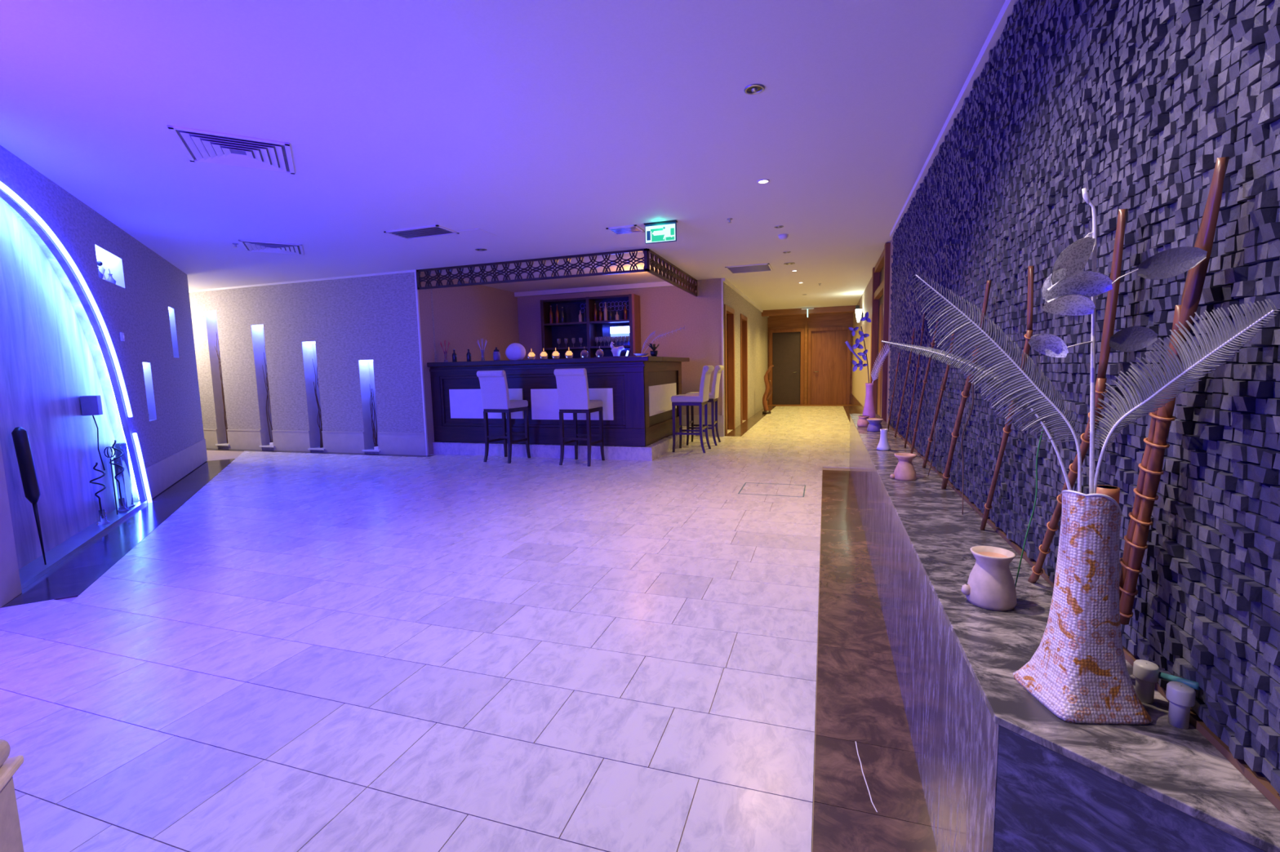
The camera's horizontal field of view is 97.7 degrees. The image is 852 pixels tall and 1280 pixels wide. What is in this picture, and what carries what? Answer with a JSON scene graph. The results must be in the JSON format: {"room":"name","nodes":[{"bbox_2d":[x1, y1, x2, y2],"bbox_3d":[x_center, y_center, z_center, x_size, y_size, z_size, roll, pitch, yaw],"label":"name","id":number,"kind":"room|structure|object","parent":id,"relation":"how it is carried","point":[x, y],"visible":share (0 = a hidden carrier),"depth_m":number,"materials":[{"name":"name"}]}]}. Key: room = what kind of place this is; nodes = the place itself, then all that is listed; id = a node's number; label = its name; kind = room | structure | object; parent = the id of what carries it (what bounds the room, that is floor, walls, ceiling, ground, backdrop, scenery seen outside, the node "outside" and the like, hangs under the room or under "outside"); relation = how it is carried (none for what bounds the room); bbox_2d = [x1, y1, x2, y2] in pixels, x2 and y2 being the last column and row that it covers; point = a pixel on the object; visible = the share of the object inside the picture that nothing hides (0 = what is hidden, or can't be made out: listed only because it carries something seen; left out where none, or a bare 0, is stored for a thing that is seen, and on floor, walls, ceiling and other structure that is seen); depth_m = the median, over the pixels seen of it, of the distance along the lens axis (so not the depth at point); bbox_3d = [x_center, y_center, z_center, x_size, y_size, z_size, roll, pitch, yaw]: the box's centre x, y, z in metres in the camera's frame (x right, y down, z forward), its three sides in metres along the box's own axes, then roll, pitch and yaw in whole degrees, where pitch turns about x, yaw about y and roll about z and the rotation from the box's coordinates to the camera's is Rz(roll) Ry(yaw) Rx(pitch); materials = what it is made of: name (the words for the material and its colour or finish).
{"room":"spa","nodes":[
{"label":"spa","id":0,"kind":"room"},
{"bbox_2d":[0,145,207,608],"bbox_3d":[-5.317,-0.575,5.492,0.585,2.750,6.120,-5,7,-29],"label":"wall","id":1,"kind":"structure","parent":0,"point":[51,355],"depth_m":4.63,"materials":[{"name":"paint"}]},
{"bbox_2d":[11,426,46,564],"bbox_3d":[-4.089,0.471,3.757,0.157,0.934,0.070,1,6,21],"label":"rod","id":2,"kind":"object","parent":1,"relation":"on","point":[20,435],"visible":1,"depth_m":3.72,"materials":[{"name":"black plastic"}]},
{"bbox_2d":[0,181,151,502],"bbox_3d":[-4.418,-0.383,4.389,0.117,2.564,2.787,-5,7,-29],"label":"light","id":3,"kind":"object","parent":1,"relation":"attached to","point":[2,186],"visible":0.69,"depth_m":4.80,"materials":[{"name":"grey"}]},
{"bbox_2d":[80,395,105,470],"bbox_3d":[-4.759,0.068,4.892,0.110,0.671,0.155,-5,7,-28],"label":"lamp","id":4,"kind":"object","parent":1,"relation":"attached to","point":[90,405],"visible":1,"depth_m":4.81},
{"bbox_2d":[89,462,111,525],"bbox_3d":[-4.632,0.577,4.787,0.104,0.533,0.108,-5,7,-29],"label":"sculpture","id":5,"kind":"object","parent":1,"relation":"on","point":[102,515],"visible":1,"depth_m":4.79,"materials":[{"name":"black metal"}]},
{"bbox_2d":[97,260,106,279],"bbox_3d":[-5.032,-1.440,5.213,0.070,0.200,0.070,-5,7,-28],"label":"figurine","id":6,"kind":"object","parent":1,"relation":"in","point":[101,269],"visible":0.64,"depth_m":5.20,"materials":[{"name":"ceramic"}]},
{"bbox_2d":[95,246,119,261],"bbox_3d":[-5.045,-1.608,5.181,0.150,0.019,0.700,-5,7,-29],"label":"lamp","id":7,"kind":"object","parent":1,"relation":"on","point":[103,254],"depth_m":5.30,"materials":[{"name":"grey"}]},
{"bbox_2d":[103,446,118,515],"bbox_3d":[-4.801,0.498,5.094,0.080,0.634,0.128,-5,7,-29],"label":"ornament","id":8,"kind":"object","parent":1,"relation":"on","point":[107,448],"visible":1,"depth_m":5.08,"materials":[{"name":"black metal"}]},
{"bbox_2d":[106,268,115,284],"bbox_3d":[-5.106,-1.434,5.391,0.070,0.154,0.072,-5,7,-29],"label":"vase","id":9,"kind":"object","parent":1,"relation":"on","point":[110,278],"visible":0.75,"depth_m":5.38,"materials":[{"name":"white ceramic"}]},
{"bbox_2d":[109,440,128,512],"bbox_3d":[-4.884,0.466,5.233,0.104,0.672,0.109,-5,7,-28],"label":"sculpture","id":10,"kind":"object","parent":1,"relation":"on","point":[122,500],"visible":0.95,"depth_m":5.24,"materials":[{"name":"black metal"}]},
{"bbox_2d":[113,457,128,509],"bbox_3d":[-4.942,0.545,5.319,0.075,0.500,0.075,-5,7,-28],"label":"glass vase","id":11,"kind":"object","parent":1,"relation":"on","point":[117,469],"visible":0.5,"depth_m":5.30,"materials":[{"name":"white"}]},
{"bbox_2d":[114,443,135,506],"bbox_3d":[-5.001,0.476,5.417,0.112,0.620,0.112,-5,7,-28],"label":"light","id":12,"kind":"object","parent":1,"relation":"on","point":[122,446],"visible":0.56,"depth_m":5.40,"materials":[{"name":"white"}]},
{"bbox_2d":[189,271,436,455],"bbox_3d":[-7.136,-0.981,9.784,8.288,2.750,0.375,1,6,18],"label":"wall","id":13,"kind":"structure","parent":0,"point":[375,332],"depth_m":8.96,"materials":[{"name":"paint"}]},
{"bbox_2d":[214,333,228,443],"bbox_3d":[-7.332,-0.663,9.819,0.109,1.951,0.069,1,6,18],"label":"dried branches","id":14,"kind":"object","parent":13,"relation":"in","point":[220,362],"visible":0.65,"depth_m":9.81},
{"bbox_2d":[262,346,272,442],"bbox_3d":[-6.317,-0.515,9.499,0.115,1.687,0.070,1,6,18],"label":"dried branches","id":15,"kind":"object","parent":13,"relation":"in","point":[267,380],"visible":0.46,"depth_m":9.52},
{"bbox_2d":[188,269,416,293],"bbox_3d":[-7.214,-2.316,9.483,8.300,0.030,0.030,1,6,18],"label":"trim","id":16,"kind":"structure","parent":13,"relation":"attached to","point":[415,270],"depth_m":8.83,"materials":[{"name":"paint"}]},
{"bbox_2d":[312,360,323,448],"bbox_3d":[-5.278,-0.371,9.170,0.122,1.459,0.072,1,6,18],"label":"dried branches","id":17,"kind":"object","parent":13,"relation":"in","point":[315,387],"visible":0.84,"depth_m":9.18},
{"bbox_2d":[369,386,377,447],"bbox_3d":[-4.221,-0.146,8.843,0.102,1.035,0.074,1,6,18],"label":"dried branches","id":18,"kind":"object","parent":13,"relation":"in","point":[375,437],"visible":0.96,"depth_m":8.84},
{"bbox_2d":[0,404,937,851],"bbox_3d":[-2.686,0.391,9.412,17.000,0.132,24.000,1,6,18],"label":"floor","id":19,"kind":"structure","parent":0,"point":[275,651],"depth_m":2.42,"materials":[{"name":"tile"}]},
{"bbox_2d":[0,739,23,851],"bbox_3d":[-1.337,0.927,0.694,0.644,0.575,0.644,-5,7,-28],"label":"seat","id":20,"kind":"object","parent":19,"relation":"on","point":[11,837],"visible":1,"depth_m":1.06,"materials":[{"name":"leather"}]},
{"bbox_2d":[0,739,10,767],"bbox_3d":[-1.343,0.666,0.666,0.628,0.051,0.628,-5,7,-29],"label":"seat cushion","id":21,"kind":"object","parent":20,"relation":"on","point":[5,748],"depth_m":1.06,"materials":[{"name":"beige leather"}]},
{"bbox_2d":[476,370,530,463],"bbox_3d":[-1.893,-0.145,7.792,0.446,1.259,0.568,1,7,24],"label":"bar stool","id":22,"kind":"object","parent":19,"relation":"on","point":[493,384],"visible":1,"depth_m":7.61,"materials":[{"name":"beige fabric"}]},
{"bbox_2d":[432,426,695,461],"bbox_3d":[-1.093,0.218,9.317,3.520,0.182,2.695,1,6,18],"label":"platform","id":23,"kind":"object","parent":19,"relation":"on","point":[651,452],"visible":0.41,"depth_m":8.02,"materials":[{"name":"white stone"}]},
{"bbox_2d":[426,355,689,446],"bbox_3d":[-1.173,-0.465,9.068,3.510,1.227,2.360,1,6,18],"label":"bar counter","id":24,"kind":"object","parent":23,"relation":"on","point":[635,393],"depth_m":8.02,"materials":[{"name":"brown wood"}]},
{"bbox_2d":[440,340,449,362],"bbox_3d":[-3.018,-1.158,8.670,0.180,0.341,0.098,1,6,18],"label":"vase","id":25,"kind":"object","parent":24,"relation":"on","point":[445,352],"visible":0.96,"depth_m":8.66,"materials":[{"name":"clear glass"}]},
{"bbox_2d":[476,338,487,360],"bbox_3d":[-2.382,-1.151,8.460,0.180,0.341,0.098,1,6,18],"label":"vase","id":26,"kind":"object","parent":24,"relation":"on","point":[482,350],"visible":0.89,"depth_m":8.45,"materials":[{"name":"clear glass"}]},
{"bbox_2d":[493,347,500,360],"bbox_3d":[-2.153,-1.081,8.392,0.104,0.205,0.104,1,6,18],"label":"jar","id":27,"kind":"object","parent":24,"relation":"on","point":[496,354],"visible":0.94,"depth_m":8.36,"materials":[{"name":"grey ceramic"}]},
{"bbox_2d":[505,342,525,359],"bbox_3d":[-1.845,-1.103,8.287,0.346,0.255,0.154,1,6,18],"label":"shell ornament","id":28,"kind":"object","parent":24,"relation":"on","point":[515,351],"visible":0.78,"depth_m":8.23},
{"bbox_2d":[527,351,535,359],"bbox_3d":[-1.593,-1.055,8.209,0.116,0.165,0.116,1,6,18],"label":"glass dome","id":29,"kind":"object","parent":24,"relation":"on","point":[531,355],"visible":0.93,"depth_m":8.17,"materials":[{"name":"white"}]},
{"bbox_2d":[539,351,547,359],"bbox_3d":[-1.403,-1.053,8.146,0.116,0.165,0.116,1,6,18],"label":"glass dome","id":30,"kind":"object","parent":24,"relation":"on","point":[544,355],"visible":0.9,"depth_m":8.11,"materials":[{"name":"white"}]},
{"bbox_2d":[426,355,662,367],"bbox_3d":[-1.448,-0.943,8.221,3.510,0.065,0.690,1,6,18],"label":"countertop","id":31,"kind":"structure","parent":24,"relation":"on","point":[642,358],"depth_m":7.84,"materials":[{"name":"brown wood"}]},
{"bbox_2d":[551,347,559,359],"bbox_3d":[-1.218,-1.050,8.085,0.116,0.165,0.116,1,6,18],"label":"glass dome","id":32,"kind":"object","parent":24,"relation":"on","point":[555,355],"visible":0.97,"depth_m":8.05,"materials":[{"name":"white"}]},
{"bbox_2d":[564,349,573,358],"bbox_3d":[-1.018,-1.048,8.019,0.116,0.165,0.116,1,6,18],"label":"glass dome","id":33,"kind":"object","parent":24,"relation":"on","point":[569,354],"visible":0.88,"depth_m":7.98,"materials":[{"name":"white"}]},
{"bbox_2d":[580,346,588,358],"bbox_3d":[-0.790,-1.046,7.944,0.116,0.165,0.116,1,6,18],"label":"glass dome","id":34,"kind":"object","parent":24,"relation":"on","point":[584,353],"visible":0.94,"depth_m":7.91,"materials":[{"name":"white"}]},
{"bbox_2d":[595,346,604,356],"bbox_3d":[-0.567,-1.043,7.870,0.116,0.165,0.116,1,6,18],"label":"glass dome","id":35,"kind":"object","parent":24,"relation":"on","point":[599,353],"visible":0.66,"depth_m":7.83,"materials":[{"name":"white"}]},
{"bbox_2d":[609,342,624,356],"bbox_3d":[-0.320,-1.068,7.784,0.164,0.221,0.166,-4,7,-27],"label":"ornament","id":36,"kind":"object","parent":24,"relation":"on","point":[615,351],"visible":0.87,"depth_m":7.75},
{"bbox_2d":[646,343,659,356],"bbox_3d":[0.194,-1.064,7.830,0.286,0.180,0.210,-5,7,-33],"label":"potted plant","id":37,"kind":"object","parent":24,"relation":"on","point":[654,353],"visible":0.98,"depth_m":7.79,"materials":[{"name":"green plant"}]},
{"bbox_2d":[634,324,685,355],"bbox_3d":[0.267,-1.181,7.790,0.752,0.416,0.217,1,6,18],"label":"silver spray","id":38,"kind":"object","parent":24,"relation":"on","point":[652,333],"visible":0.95,"depth_m":7.81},
{"bbox_2d":[662,356,689,361],"bbox_3d":[0.299,-1.052,8.880,0.610,0.065,1.668,1,6,18],"label":"countertop","id":39,"kind":"structure","parent":24,"relation":"on","point":[664,358],"depth_m":8.67,"materials":[{"name":"brown wood"}]},
{"bbox_2d":[553,368,604,466],"bbox_3d":[-0.795,-0.131,7.408,0.446,1.259,0.568,1,6,20],"label":"bar stool","id":40,"kind":"object","parent":19,"relation":"on","point":[572,387],"visible":1,"depth_m":7.21,"materials":[{"name":"beige fabric"}]},
{"bbox_2d":[671,365,714,453],"bbox_3d":[0.789,-0.260,8.292,0.568,1.259,0.446,1,6,18],"label":"bar stool","id":41,"kind":"object","parent":19,"relation":"on","point":[680,400],"visible":1,"depth_m":8.15,"materials":[{"name":"beige fabric"}]},
{"bbox_2d":[685,365,724,445],"bbox_3d":[1.047,-0.340,9.004,0.568,1.259,0.446,0,6,16],"label":"bar stool","id":42,"kind":"object","parent":19,"relation":"on","point":[713,394],"visible":0.81,"depth_m":8.87,"materials":[{"name":"beige fabric"}]},
{"bbox_2d":[762,365,773,413],"bbox_3d":[3.271,-0.933,14.280,0.287,1.239,0.214,1,6,18],"label":"sculpture","id":43,"kind":"object","parent":19,"relation":"on","point":[766,397],"visible":1,"depth_m":14.26,"materials":[{"name":"brown wood"}]},
{"bbox_2d":[737,482,805,497],"bbox_3d":[1.337,0.638,5.628,0.620,0.002,0.545,1,6,18],"label":"trim","id":44,"kind":"structure","parent":19,"relation":"on","point":[745,482],"depth_m":5.52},
{"bbox_2d":[848,413,1279,851],"bbox_3d":[1.657,0.445,3.655,0.304,0.780,6.256,1,6,18],"label":"marble ledge","id":45,"kind":"object","parent":19,"relation":"on","point":[999,771],"depth_m":1.11,"materials":[{"name":"stone"}]},
{"bbox_2d":[862,382,877,418],"bbox_3d":[2.380,-0.252,5.804,0.170,0.385,0.170,1,6,18],"label":"vase","id":46,"kind":"object","parent":45,"relation":"on","point":[868,408],"visible":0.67,"depth_m":5.77,"materials":[{"name":"ceramic"}]},
{"bbox_2d":[844,311,871,383],"bbox_3d":[2.243,-0.765,5.752,0.257,0.804,0.077,0,6,11],"label":"orchid","id":47,"kind":"object","parent":46,"relation":"in","point":[861,334],"visible":1,"depth_m":5.75,"materials":[{"name":"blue plant"}]},
{"bbox_2d":[871,342,890,383],"bbox_3d":[2.471,-0.609,5.709,0.219,0.494,0.032,3,7,37],"label":"feather spray","id":48,"kind":"object","parent":46,"relation":"in","point":[874,373],"visible":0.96,"depth_m":5.71,"materials":[{"name":"white plant"}]},
{"bbox_2d":[866,418,883,431],"bbox_3d":[2.051,-0.008,4.881,0.136,0.106,0.136,1,6,18],"label":"vase","id":49,"kind":"object","parent":45,"relation":"on","point":[874,425],"visible":0.96,"depth_m":4.83,"materials":[{"name":"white ceramic"}]},
{"bbox_2d":[876,428,890,450],"bbox_3d":[1.671,0.093,3.832,0.092,0.142,0.092,1,6,18],"label":"bottle vase","id":50,"kind":"object","parent":45,"relation":"on","point":[883,445],"visible":1,"depth_m":3.81,"materials":[{"name":"ceramic"}]},
{"bbox_2d":[887,352,900,430],"bbox_3d":[2.094,-0.262,4.619,0.018,0.670,0.693,1,6,18],"label":"bamboo pole","id":51,"kind":"object","parent":45,"relation":"on","point":[896,370],"visible":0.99,"depth_m":4.59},
{"bbox_2d":[893,328,915,437],"bbox_3d":[1.894,-0.267,4.015,0.020,0.815,0.869,1,6,18],"label":"bamboo pole","id":52,"kind":"object","parent":45,"relation":"on","point":[913,337],"visible":1,"depth_m":3.94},
{"bbox_2d":[904,313,924,448],"bbox_3d":[1.742,-0.249,3.557,0.018,0.880,0.669,1,6,18],"label":"bamboo pole","id":53,"kind":"object","parent":45,"relation":"on","point":[922,326],"visible":0.98,"depth_m":3.50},
{"bbox_2d":[910,320,938,453],"bbox_3d":[1.631,-0.173,3.223,0.022,0.805,0.770,1,6,18],"label":"bamboo pole","id":54,"kind":"object","parent":45,"relation":"on","point":[932,343],"visible":0.93,"depth_m":3.25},
{"bbox_2d":[927,377,943,476],"bbox_3d":[1.465,0.018,2.774,0.014,0.522,0.254,1,6,18],"label":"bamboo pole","id":55,"kind":"object","parent":45,"relation":"on","point":[942,378],"visible":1,"depth_m":2.77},
{"bbox_2d":[922,333,954,468],"bbox_3d":[1.495,-0.085,2.816,0.024,0.723,0.665,1,6,18],"label":"bamboo pole","id":56,"kind":"object","parent":45,"relation":"on","point":[943,388],"visible":0.7,"depth_m":2.80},
{"bbox_2d":[941,280,991,488],"bbox_3d":[1.320,-0.102,2.285,0.031,0.877,0.661,1,6,18],"label":"bamboo pole","id":57,"kind":"object","parent":45,"relation":"on","point":[965,393],"visible":0.78,"depth_m":2.31,"materials":[{"name":"brown wood"}]},
{"bbox_2d":[961,382,973,514],"bbox_3d":[1.259,0.088,2.152,0.014,0.522,0.157,1,6,18],"label":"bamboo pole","id":58,"kind":"object","parent":45,"relation":"on","point":[973,382],"visible":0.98,"depth_m":2.19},
{"bbox_2d":[980,266,1034,530],"bbox_3d":[1.143,-0.034,1.751,0.023,0.855,0.414,1,6,18],"label":"bamboo pole","id":59,"kind":"object","parent":45,"relation":"on","point":[1006,429],"visible":0.7,"depth_m":1.70,"materials":[{"name":"brown wood"}]},
{"bbox_2d":[1014,421,1045,586],"bbox_3d":[0.928,0.212,1.326,0.019,0.460,0.126,0,6,15],"label":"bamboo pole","id":60,"kind":"object","parent":45,"relation":"on","point":[1044,421],"visible":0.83,"depth_m":1.33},
{"bbox_2d":[1027,208,1127,583],"bbox_3d":[0.989,0.007,1.286,0.026,0.883,0.393,1,6,18],"label":"bamboo pole","id":61,"kind":"object","parent":45,"relation":"on","point":[1113,295],"visible":0.71,"depth_m":1.13,"materials":[{"name":"brown wood"}]},
{"bbox_2d":[1013,489,1152,724],"bbox_3d":[0.771,0.294,0.971,0.151,0.377,0.151,-1,6,4],"label":"vase","id":62,"kind":"object","parent":45,"relation":"on","point":[1077,671],"visible":1,"depth_m":0.93,"materials":[{"name":"ceramic"}]},
{"bbox_2d":[880,340,1071,490],"bbox_3d":[0.637,0.046,1.073,0.023,0.437,0.368,-6,8,-39],"label":"fern","id":63,"kind":"object","parent":62,"relation":"in","point":[929,351],"visible":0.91,"depth_m":1.07,"materials":[{"name":"plant"}]},
{"bbox_2d":[907,270,1081,493],"bbox_3d":[0.646,-0.017,1.033,0.307,0.570,0.024,5,8,45],"label":"leaf","id":64,"kind":"object","parent":62,"relation":"in","point":[1020,383],"visible":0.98,"depth_m":1.01,"materials":[{"name":"plant"}]},
{"bbox_2d":[1096,484,1119,504],"bbox_3d":[0.868,0.292,1.053,0.038,0.360,0.036,1,6,18],"label":"stub","id":65,"kind":"object","parent":62,"relation":"in","point":[1113,492],"visible":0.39,"depth_m":1.02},
{"bbox_2d":[1028,187,1207,493],"bbox_3d":[0.746,-0.053,0.904,0.208,0.663,0.069,2,7,26],"label":"flower","id":66,"kind":"object","parent":62,"relation":"in","point":[1068,290],"visible":0.94,"depth_m":0.90,"materials":[{"name":"silver metal"}]},
{"bbox_2d":[1088,298,1279,493],"bbox_3d":[0.768,0.062,0.807,0.041,0.454,0.286,-1,6,3],"label":"leaf","id":67,"kind":"object","parent":62,"relation":"in","point":[1140,400],"visible":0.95,"depth_m":0.81,"materials":[{"name":"plant"}]},
{"bbox_2d":[1133,659,1159,703],"bbox_3d":[0.884,0.447,0.977,0.034,0.066,0.034,1,6,18],"label":"pipe","id":68,"kind":"object","parent":45,"relation":"on","point":[1145,673],"visible":0.98,"depth_m":0.97,"materials":[{"name":"grey plastic"}]},
{"bbox_2d":[1119,156,1229,625],"bbox_3d":[0.873,-0.008,0.935,0.029,0.776,0.222,1,6,18],"label":"bamboo pole","id":69,"kind":"object","parent":45,"relation":"on","point":[1151,470],"visible":0.91,"depth_m":0.94,"materials":[{"name":"brown wood"}]},
{"bbox_2d":[1165,681,1195,728],"bbox_3d":[0.878,0.454,0.909,0.034,0.066,0.034,1,6,18],"label":"pipe","id":70,"kind":"object","parent":45,"relation":"on","point":[1180,696],"visible":1,"depth_m":0.90,"materials":[{"name":"grey plastic"}]},
{"bbox_2d":[431,273,519,367],"bbox_3d":[-2.783,-1.094,9.897,0.080,2.750,2.590,1,6,18],"label":"wall","id":71,"kind":"structure","parent":0,"point":[464,316],"depth_m":9.56,"materials":[{"name":"beige paint"}]},
{"bbox_2d":[0,0,1005,310],"bbox_3d":[-2.752,-2.446,9.116,17.000,0.100,24.000,1,6,18],"label":"ceiling","id":72,"kind":"structure","parent":0,"point":[543,127],"depth_m":3.39,"materials":[{"name":"paint"}]},
{"bbox_2d":[166,124,294,174],"bbox_3d":[-2.688,-1.827,3.739,0.620,0.018,0.620,-5,7,-29],"label":"ceiling vent","id":73,"kind":"object","parent":72,"relation":"in","point":[202,146],"visible":1,"depth_m":3.70,"materials":[{"name":"metal"}]},
{"bbox_2d":[238,240,304,255],"bbox_3d":[-4.292,-2.083,6.542,0.600,0.018,0.600,-5,7,-29],"label":"ceiling vent","id":74,"kind":"object","parent":72,"relation":"in","point":[248,246],"visible":1,"depth_m":6.51,"materials":[{"name":"metal"}]},
{"bbox_2d":[383,225,459,239],"bbox_3d":[-2.336,-2.073,5.989,0.680,0.012,0.360,1,6,18],"label":"ceiling vent","id":75,"kind":"object","parent":72,"relation":"in","point":[433,230],"visible":1,"depth_m":5.97,"materials":[{"name":"metal"}]},
{"bbox_2d":[416,248,697,296],"bbox_3d":[-1.135,-2.279,8.992,3.558,0.284,2.874,1,6,18],"label":"valance","id":76,"kind":"object","parent":72,"relation":"hanging from","point":[647,262],"visible":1,"depth_m":7.67,"materials":[{"name":"brown wood"}]},
{"bbox_2d":[605,224,644,235],"bbox_3d":[-0.155,-2.134,6.085,0.340,0.012,0.300,1,6,18],"label":"ceiling vent","id":77,"kind":"object","parent":72,"relation":"in","point":[634,228],"visible":1,"depth_m":6.07,"materials":[{"name":"metal"}]},
{"bbox_2d":[644,219,677,244],"bbox_3d":[0.216,-2.019,5.826,0.350,0.205,0.060,1,6,18],"label":"exit sign","id":78,"kind":"object","parent":72,"relation":"hanging from","point":[660,232],"visible":1,"depth_m":5.81,"materials":[{"name":"green plastic"}]},
{"bbox_2d":[724,263,773,273],"bbox_3d":[1.708,-2.452,8.716,0.660,0.012,0.620,1,6,18],"label":"ceiling vent","id":79,"kind":"object","parent":72,"relation":"in","point":[762,267],"visible":1,"depth_m":8.68,"materials":[{"name":"metal"}]},
{"bbox_2d":[744,84,764,94],"bbox_3d":[0.624,-1.835,3.052,0.110,0.014,0.110,1,6,18],"label":"recessed light","id":80,"kind":"object","parent":72,"relation":"in","point":[753,89],"visible":1,"depth_m":3.04,"materials":[{"name":"metal"}]},
{"bbox_2d":[777,234,788,239],"bbox_3d":[1.673,-2.204,6.530,0.130,0.050,0.128,1,6,18],"label":"smoke detector","id":81,"kind":"object","parent":72,"relation":"attached to","point":[781,237],"visible":1,"depth_m":6.49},
{"bbox_2d":[517,278,724,436],"bbox_3d":[-0.477,-1.207,10.463,4.100,2.750,0.135,1,6,18],"label":"wall","id":82,"kind":"structure","parent":0,"point":[666,309],"depth_m":9.98,"materials":[{"name":"beige paint"}]},
{"bbox_2d":[540,293,640,359],"bbox_3d":[-0.915,-1.728,10.300,1.840,1.240,0.335,1,6,18],"label":"shelf","id":83,"kind":"object","parent":82,"relation":"attached to","point":[590,329],"visible":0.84,"depth_m":10.35,"materials":[{"name":"brown wood"}]},
{"bbox_2d":[549,305,553,323],"bbox_3d":[-1.669,-2.087,10.492,0.066,0.340,0.066,1,6,18],"label":"bottle","id":84,"kind":"object","parent":83,"relation":"on","point":[551,321],"visible":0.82,"depth_m":10.47,"materials":[{"name":"glass"}]},
{"bbox_2d":[555,304,559,323],"bbox_3d":[-1.546,-2.096,10.450,0.066,0.360,0.066,1,6,18],"label":"bottle","id":85,"kind":"object","parent":83,"relation":"on","point":[557,313],"visible":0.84,"depth_m":10.43,"materials":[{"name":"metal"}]},
{"bbox_2d":[560,306,564,323],"bbox_3d":[-1.441,-2.065,10.419,0.066,0.300,0.066,1,6,18],"label":"bottle","id":86,"kind":"object","parent":83,"relation":"on","point":[562,316],"visible":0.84,"depth_m":10.40,"materials":[{"name":"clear glass"}]},
{"bbox_2d":[593,303,597,320],"bbox_3d":[-0.814,-2.073,10.210,0.066,0.330,0.066,1,6,18],"label":"bottle","id":87,"kind":"object","parent":83,"relation":"on","point":[595,313],"visible":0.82,"depth_m":10.19,"materials":[{"name":"glass"}]},
{"bbox_2d":[609,325,629,338],"bbox_3d":[-0.362,-1.720,10.219,0.400,0.215,0.034,1,6,18],"label":"lit screen","id":88,"kind":"object","parent":83,"relation":"attached to","point":[620,331],"visible":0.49,"depth_m":10.20,"materials":[{"name":"white plastic"}]},
{"bbox_2d":[514,280,693,297],"bbox_3d":[-0.740,-2.526,10.293,3.520,0.080,0.100,1,6,18],"label":"trim","id":89,"kind":"structure","parent":82,"relation":"attached to","point":[660,284],"depth_m":10.28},
{"bbox_2d":[721,278,768,436],"bbox_3d":[2.606,-1.609,13.625,0.260,2.750,8.110,1,6,18],"label":"wall","id":90,"kind":"structure","parent":0,"point":[757,325],"depth_m":13.04,"materials":[{"name":"paint"}]},
{"bbox_2d":[724,304,735,435],"bbox_3d":[1.603,-1.038,10.451,0.180,2.320,1.050,1,6,18],"label":"door","id":91,"kind":"structure","parent":90,"relation":"in","point":[729,347],"depth_m":10.79,"materials":[{"name":"red wood"}]},
{"bbox_2d":[740,313,747,424],"bbox_3d":[2.205,-1.242,12.268,0.180,2.320,1.000,1,6,18],"label":"door","id":92,"kind":"structure","parent":90,"relation":"in","point":[744,320],"depth_m":12.59,"materials":[{"name":"red wood"}]},
{"bbox_2d":[723,278,768,317],"bbox_3d":[2.693,-2.945,13.398,0.040,0.050,8.000,1,6,18],"label":"trim","id":93,"kind":"structure","parent":90,"relation":"attached to","point":[728,283],"depth_m":11.54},
{"bbox_2d":[761,305,856,316],"bbox_3d":[4.571,-3.128,15.218,2.460,0.150,0.250,1,6,18],"label":"trim","id":94,"kind":"structure","parent":90,"relation":"attached to","point":[851,308],"depth_m":15.10,"materials":[{"name":"red wood"}]},
{"bbox_2d":[767,311,853,404],"bbox_3d":[5.072,-2.021,17.025,2.900,2.750,0.260,1,6,18],"label":"wall","id":95,"kind":"structure","parent":0,"point":[837,319],"depth_m":16.86,"materials":[{"name":"red wood"}]},
{"bbox_2d":[768,328,804,404],"bbox_3d":[4.508,-1.810,17.204,1.040,2.320,0.160,1,6,18],"label":"door","id":96,"kind":"structure","parent":95,"relation":"in","point":[786,346],"depth_m":17.21,"materials":[{"name":"red wood"}]},
{"bbox_2d":[808,326,850,404],"bbox_3d":[5.685,-1.797,16.815,1.200,2.320,0.160,1,6,18],"label":"door","id":97,"kind":"structure","parent":95,"relation":"in","point":[828,353],"depth_m":16.83,"materials":[{"name":"red wood"}]},
{"bbox_2d":[851,277,871,413],"bbox_3d":[5.113,-1.587,12.854,0.115,2.750,8.000,1,6,18],"label":"wall","id":98,"kind":"structure","parent":0,"point":[860,378],"depth_m":12.07,"materials":[{"name":"beige paint"}]},
{"bbox_2d":[855,309,862,322],"bbox_3d":[4.757,-2.394,12.139,0.160,0.280,0.138,1,6,18],"label":"wall sconce","id":99,"kind":"object","parent":98,"relation":"attached to","point":[859,314],"visible":0.88,"depth_m":12.10,"materials":[{"name":"white plastic"}]},
{"bbox_2d":[886,238,893,423],"bbox_3d":[1.396,-0.322,1.567,0.140,2.750,11.900,1,6,18],"label":"wall","id":100,"kind":"structure","parent":0,"point":[891,241],"depth_m":7.02,"materials":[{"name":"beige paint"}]},
{"bbox_2d":[870,242,890,422],"bbox_3d":[3.536,-1.053,8.144,0.180,2.740,2.090,1,6,18],"label":"door","id":101,"kind":"structure","parent":100,"relation":"in","point":[881,272],"depth_m":8.28,"materials":[{"name":"brown wood"}]},
{"bbox_2d":[887,0,1279,811],"bbox_3d":[1.367,-0.207,2.042,0.210,2.425,6.754,1,6,18],"label":"stone wall","id":102,"kind":"structure","parent":0,"point":[1135,104],"depth_m":1.08,"materials":[{"name":"stone"}]},
{"bbox_2d":[1158,671,1201,690],"bbox_3d":[0.895,0.424,0.932,0.012,0.034,0.076,-1,6,2],"label":"tube","id":103,"kind":"object","parent":102,"relation":"attached to","point":[1162,676],"visible":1,"depth_m":0.92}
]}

